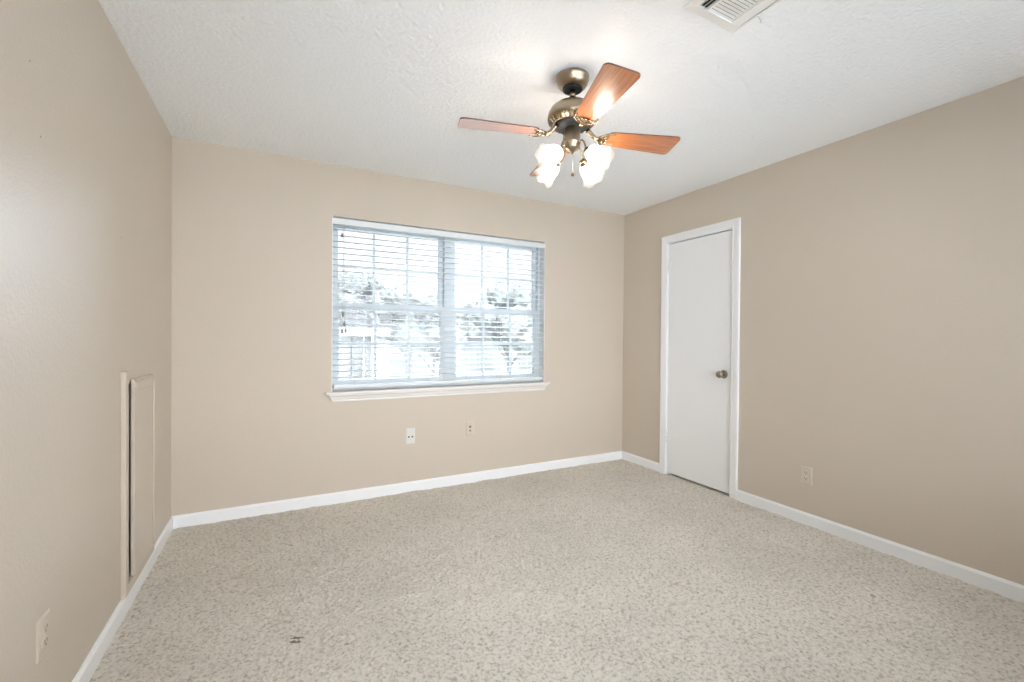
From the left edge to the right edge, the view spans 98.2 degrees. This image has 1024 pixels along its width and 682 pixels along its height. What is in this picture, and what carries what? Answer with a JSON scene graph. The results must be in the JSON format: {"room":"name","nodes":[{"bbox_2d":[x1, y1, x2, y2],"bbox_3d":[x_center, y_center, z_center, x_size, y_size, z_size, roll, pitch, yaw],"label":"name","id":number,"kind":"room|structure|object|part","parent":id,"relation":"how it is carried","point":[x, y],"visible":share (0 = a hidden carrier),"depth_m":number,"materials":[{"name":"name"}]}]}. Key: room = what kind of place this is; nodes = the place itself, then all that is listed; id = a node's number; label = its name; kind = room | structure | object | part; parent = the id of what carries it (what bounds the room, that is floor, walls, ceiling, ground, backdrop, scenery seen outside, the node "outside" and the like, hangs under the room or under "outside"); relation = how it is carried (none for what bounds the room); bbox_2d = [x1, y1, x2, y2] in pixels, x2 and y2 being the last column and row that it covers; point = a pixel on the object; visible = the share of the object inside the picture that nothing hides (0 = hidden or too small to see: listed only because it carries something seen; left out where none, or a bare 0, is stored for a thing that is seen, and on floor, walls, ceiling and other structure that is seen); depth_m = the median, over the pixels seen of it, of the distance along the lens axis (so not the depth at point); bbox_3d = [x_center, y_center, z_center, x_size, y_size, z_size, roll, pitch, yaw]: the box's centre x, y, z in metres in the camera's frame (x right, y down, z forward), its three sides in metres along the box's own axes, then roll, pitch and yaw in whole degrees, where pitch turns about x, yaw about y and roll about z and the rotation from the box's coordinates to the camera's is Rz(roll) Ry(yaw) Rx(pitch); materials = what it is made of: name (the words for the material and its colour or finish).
{"room":"empty bedroom","nodes":[
{"label":"empty bedroom","id":0,"kind":"room"},
{"bbox_2d":[0,0,171,681],"bbox_3d":[-1.276,0.019,1.009,0.130,2.740,3.891,0,1,-28],"label":"wall","id":1,"kind":"structure","parent":0,"point":[86,149],"depth_m":1.43,"materials":[{"name":"beige paint"}]},
{"bbox_2d":[36,608,49,663],"bbox_3d":[-1.334,0.839,1.264,0.009,0.116,0.072,0,1,-28],"label":"wall outlet","id":2,"kind":"object","parent":1,"relation":"attached to","point":[43,623],"visible":1,"depth_m":1.25,"materials":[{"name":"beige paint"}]},
{"bbox_2d":[42,621,48,634],"bbox_3d":[-1.332,0.819,1.265,0.004,0.027,0.034,0,1,-28],"label":"receptacle","id":3,"kind":"object","parent":2,"relation":"attached to","point":[45,624],"depth_m":1.26,"materials":[{"name":"grey plastic"}]},
{"bbox_2d":[42,635,48,647],"bbox_3d":[-1.333,0.858,1.265,0.004,0.027,0.034,0,1,-28],"label":"receptacle","id":4,"kind":"object","parent":2,"relation":"attached to","point":[45,638],"depth_m":1.26,"materials":[{"name":"grey plastic"}]},
{"bbox_2d":[72,516,172,681],"bbox_3d":[-1.244,1.162,1.095,0.013,0.094,3.791,0,1,-28],"label":"baseboard","id":5,"kind":"structure","parent":1,"relation":"attached to","point":[90,664],"depth_m":1.80,"materials":[{"name":"white paint"}]},
{"bbox_2d":[120,372,154,599],"bbox_3d":[-1.766,0.615,2.105,0.024,0.970,0.494,0,1,-28],"label":"access panel","id":6,"kind":"object","parent":1,"relation":"attached to","point":[142,388],"visible":1,"depth_m":2.04,"materials":[{"name":"beige paint"}]},
{"bbox_3d":[-1.782,1.081,2.126,0.018,0.039,0.453,0,1,-28],"label":"frame rail","id":7,"kind":"part","parent":6,"relation":"part of","materials":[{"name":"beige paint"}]},
{"bbox_2d":[171,136,623,515],"bbox_3d":[-0.469,0.003,3.742,4.078,2.740,0.200,0,1,-28],"label":"wall","id":8,"kind":"structure","parent":0,"point":[254,421],"depth_m":3.14,"materials":[{"name":"beige paint"}]},
{"bbox_2d":[172,451,621,528],"bbox_3d":[-0.508,1.147,3.615,3.658,0.094,0.013,0,1,-28],"label":"baseboard","id":9,"kind":"structure","parent":8,"relation":"attached to","point":[212,516],"depth_m":3.33,"materials":[{"name":"white paint"}]},
{"bbox_2d":[406,428,414,443],"bbox_3d":[-0.793,0.744,3.463,0.070,0.122,0.009,0,1,-28],"label":"jack plate","id":10,"kind":"object","parent":8,"relation":"attached to","point":[410,433],"visible":1,"depth_m":3.46,"materials":[{"name":"white plastic"}]},
{"bbox_2d":[325,381,549,401],"bbox_3d":[-0.516,0.406,3.636,1.881,0.074,0.128,0,1,-28],"label":"trim","id":11,"kind":"structure","parent":8,"relation":"attached to","point":[465,389],"depth_m":3.52,"materials":[{"name":"white paint"}]},
{"bbox_2d":[332,215,544,389],"bbox_3d":[-0.543,-0.266,3.691,1.798,1.271,0.187,0,1,-28],"label":"window","id":12,"kind":"structure","parent":8,"relation":"in","point":[451,320],"depth_m":3.68,"materials":[{"name":"white plastic"}]},
{"bbox_3d":[-0.962,-0.558,3.522,0.851,0.628,0.032,0,1,-28],"label":"sash","id":13,"kind":"part","parent":12,"relation":"part of","materials":[{"name":"white plastic"}]},
{"bbox_3d":[-0.950,0.023,3.495,0.851,0.620,0.032,0,1,-28],"label":"sash","id":14,"kind":"part","parent":12,"relation":"part of","materials":[{"name":"white plastic"}]},
{"bbox_2d":[333,217,544,388],"bbox_3d":[-0.510,-0.269,3.629,1.792,1.238,0.073,0,1,-28],"label":"window blind","id":15,"kind":"object","parent":12,"relation":"attached to","point":[339,221],"visible":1,"depth_m":3.54,"materials":[{"name":"white plastic"}]},
{"bbox_3d":[-1.224,-0.528,3.218,0.002,0.640,0.004,0,1,-28],"label":"lift cord","id":16,"kind":"part","parent":15,"relation":"part of","materials":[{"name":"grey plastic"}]},
{"bbox_3d":[-1.170,-0.264,3.293,0.002,1.190,0.057,0,1,-28],"label":"ladder cord","id":17,"kind":"part","parent":15,"relation":"part of","materials":[{"name":"white fabric"}]},
{"bbox_3d":[-0.667,-0.262,3.556,0.002,1.190,0.057,0,1,-28],"label":"ladder cord","id":18,"kind":"part","parent":15,"relation":"part of","materials":[{"name":"white fabric"}]},
{"bbox_3d":[-0.512,-0.870,3.635,1.776,0.036,0.046,0,1,-28],"label":"head rail","id":19,"kind":"part","parent":15,"relation":"part of","materials":[{"name":"white plastic"}]},
{"bbox_3d":[-0.519,0.337,3.641,1.772,0.026,0.052,0,1,-28],"label":"rail","id":20,"kind":"part","parent":15,"relation":"part of","materials":[{"name":"white plastic"}]},
{"bbox_3d":[-0.366,-0.261,3.714,0.002,1.190,0.057,0,1,-28],"label":"ladder cord","id":21,"kind":"part","parent":15,"relation":"part of","materials":[{"name":"white fabric"}]},
{"bbox_3d":[-0.110,-0.260,3.849,0.002,1.190,0.057,0,1,-28],"label":"ladder cord","id":22,"kind":"part","parent":15,"relation":"part of","materials":[{"name":"white fabric"}]},
{"bbox_3d":[0.156,-0.259,3.988,0.002,1.190,0.057,0,1,-28],"label":"ladder cord","id":23,"kind":"part","parent":15,"relation":"part of","materials":[{"name":"white fabric"}]},
{"bbox_3d":[-0.155,-0.555,3.945,0.831,0.628,0.032,0,1,-28],"label":"sash","id":24,"kind":"part","parent":12,"relation":"part of","materials":[{"name":"white plastic"}]},
{"bbox_3d":[-0.143,0.026,3.918,0.831,0.620,0.032,0,1,-28],"label":"sash","id":25,"kind":"part","parent":12,"relation":"part of","materials":[{"name":"glass"}]},
{"bbox_2d":[466,421,473,435],"bbox_3d":[-0.347,0.728,3.694,0.072,0.118,0.013,0,1,-28],"label":"jack plate","id":26,"kind":"object","parent":8,"relation":"attached to","point":[469,424],"visible":1,"depth_m":3.69,"materials":[{"name":"beige paint"}]},
{"bbox_2d":[90,459,1023,681],"bbox_3d":[0.455,1.200,1.990,3.863,0.017,3.796,0,1,-28],"label":"floor","id":27,"kind":"structure","parent":0,"point":[620,570],"depth_m":2.07,"materials":[{"name":"beige carpet"}]},
{"bbox_2d":[98,0,1023,214],"bbox_3d":[0.445,-1.306,2.008,4.078,0.120,4.091,0,1,-28],"label":"ceiling","id":28,"kind":"structure","parent":0,"point":[381,86],"depth_m":2.08,"materials":[{"name":"white paint"}]},
{"bbox_2d":[458,62,679,176],"bbox_3d":[0.285,-1.003,2.098,0.841,0.490,0.841,1,1,33],"label":"ceiling fan","id":29,"kind":"object","parent":28,"relation":"hanging from","point":[571,116],"visible":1,"depth_m":2.04,"materials":[{"name":"gold metal"}]},
{"bbox_3d":[-0.058,-0.977,2.023,0.369,0.006,0.146,0,10,-12],"label":"blade","id":30,"kind":"part","parent":29,"relation":"part of","materials":[{"name":"brown wood"}]},
{"bbox_3d":[0.210,-0.978,2.441,0.146,0.006,0.369,-9,3,-12],"label":"blade","id":31,"kind":"part","parent":29,"relation":"part of","materials":[{"name":"brown wood"}]},
{"bbox_3d":[0.190,-0.848,2.189,0.045,0.058,0.070,0,1,-28],"label":"bulb","id":32,"kind":"part","parent":29,"relation":"part of","materials":[{"name":"white glass"}]},
{"bbox_3d":[0.194,-0.846,2.006,0.070,0.058,0.045,0,1,-28],"label":"bulb","id":33,"kind":"part","parent":29,"relation":"part of","materials":[{"name":"white glass"}]},
{"bbox_3d":[0.285,-1.012,2.098,0.176,0.020,0.176,0,1,-28],"label":"hub plate","id":34,"kind":"part","parent":29,"relation":"part of","materials":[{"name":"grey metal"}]},
{"bbox_3d":[0.373,-0.846,2.193,0.070,0.058,0.045,0,1,-28],"label":"bulb","id":35,"kind":"part","parent":29,"relation":"part of","materials":[{"name":"white glass"}]},
{"bbox_3d":[0.377,-0.845,2.010,0.045,0.058,0.070,0,1,-28],"label":"bulb","id":36,"kind":"part","parent":29,"relation":"part of","materials":[{"name":"white glass"}]},
{"bbox_3d":[0.359,-0.972,1.756,0.146,0.006,0.369,10,-2,-12],"label":"blade","id":37,"kind":"part","parent":29,"relation":"part of","materials":[{"name":"brown wood"}]},
{"bbox_3d":[0.627,-0.973,2.173,0.369,0.006,0.146,0,-9,-12],"label":"blade","id":38,"kind":"part","parent":29,"relation":"part of","materials":[{"name":"brown wood"}]},
{"bbox_2d":[683,0,781,32],"bbox_3d":[0.847,-1.232,1.587,0.318,0.016,0.301,0,1,-28],"label":"ceiling vent","id":39,"kind":"object","parent":28,"relation":"in","point":[732,15],"visible":1,"depth_m":1.65,"materials":[{"name":"white metal"}]},
{"bbox_2d":[622,76,1023,584],"bbox_3d":[2.074,0.030,2.766,0.120,2.740,3.891,0,1,-28],"label":"wall","id":40,"kind":"structure","parent":0,"point":[881,341],"depth_m":2.55,"materials":[{"name":"beige paint"}]},
{"bbox_2d":[659,217,740,499],"bbox_3d":[1.549,0.135,3.682,0.160,2.129,0.766,0,1,-28],"label":"door","id":41,"kind":"structure","parent":40,"relation":"in","point":[700,267],"depth_m":3.64,"materials":[{"name":"white paint"}]},
{"bbox_3d":[1.619,0.260,3.441,0.062,0.055,0.055,0,1,-28],"label":"knob","id":42,"kind":"part","parent":41,"relation":"part of","materials":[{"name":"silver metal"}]},
{"bbox_2d":[800,466,811,485],"bbox_3d":[1.926,0.882,2.905,0.009,0.116,0.072,0,1,-28],"label":"wall outlet","id":43,"kind":"object","parent":40,"relation":"attached to","point":[805,472],"visible":1,"depth_m":2.90,"materials":[{"name":"beige plastic"}]},
{"bbox_2d":[622,451,1023,602],"bbox_3d":[1.984,1.173,2.789,0.013,0.094,3.791,0,1,-28],"label":"baseboard","id":44,"kind":"structure","parent":40,"relation":"attached to","point":[1008,589],"depth_m":2.52,"materials":[{"name":"white paint"}]},
{"label":"outside","id":45,"kind":"structure","parent":0,"visible":0},
{"bbox_2d":[363,352,388,378],"bbox_3d":[-23.822,3.722,56.153,170.000,0.300,118.500,0,1,-28],"label":"ground","id":46,"kind":"structure","parent":45,"point":[379,361],"depth_m":64.21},
{"bbox_2d":[338,264,387,323],"bbox_3d":[-8.597,0.142,21.458,5.076,7.860,4.449,0,1,-28],"label":"leafy tree","id":47,"kind":"object","parent":46,"relation":"on","point":[346,274],"visible":0.19,"depth_m":20.53,"materials":[{"name":"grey plant"}]},
{"bbox_2d":[339,310,389,379],"bbox_3d":[-8.462,0.926,11.874,8.750,6.240,6.830,0,1,-28],"label":"house","id":48,"kind":"structure","parent":46,"relation":"on","point":[348,315],"depth_m":10.77,"materials":[{"name":"grey"}]},
{"bbox_3d":[-3.839,1.971,10.793,0.140,4.240,0.140,0,1,-28],"label":"post","id":49,"kind":"part","parent":48,"relation":"part of","materials":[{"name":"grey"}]},
{"bbox_3d":[-3.565,1.972,10.938,0.140,4.240,0.140,0,1,-28],"label":"post","id":50,"kind":"part","parent":48,"relation":"part of","materials":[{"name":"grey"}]},
{"bbox_2d":[375,278,435,376],"bbox_3d":[-5.999,0.150,25.070,5.043,7.826,4.965,0,1,-28],"label":"leafy tree","id":51,"kind":"object","parent":46,"relation":"on","point":[396,315],"visible":0.28,"depth_m":24.46,"materials":[{"name":"grey plant"}]},
{"bbox_2d":[390,274,479,375],"bbox_3d":[-3.122,0.707,18.128,3.793,6.870,4.308,0,1,-28],"label":"leafy tree","id":52,"kind":"object","parent":46,"relation":"on","point":[432,326],"visible":0.46,"depth_m":17.12,"materials":[{"name":"grey plant"}]},
{"bbox_2d":[388,313,531,377],"bbox_3d":[-1.400,0.897,37.107,16.800,6.000,7.800,0,1,-28],"label":"house","id":53,"kind":"structure","parent":46,"relation":"on","point":[478,339],"depth_m":32.77,"materials":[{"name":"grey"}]},
{"bbox_2d":[466,280,531,373],"bbox_3d":[-0.238,0.604,20.972,4.417,7.074,4.104,0,0,-9],"label":"leafy tree","id":54,"kind":"object","parent":46,"relation":"on","point":[491,321],"visible":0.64,"depth_m":20.31,"materials":[{"name":"grey plant"}]}
]}

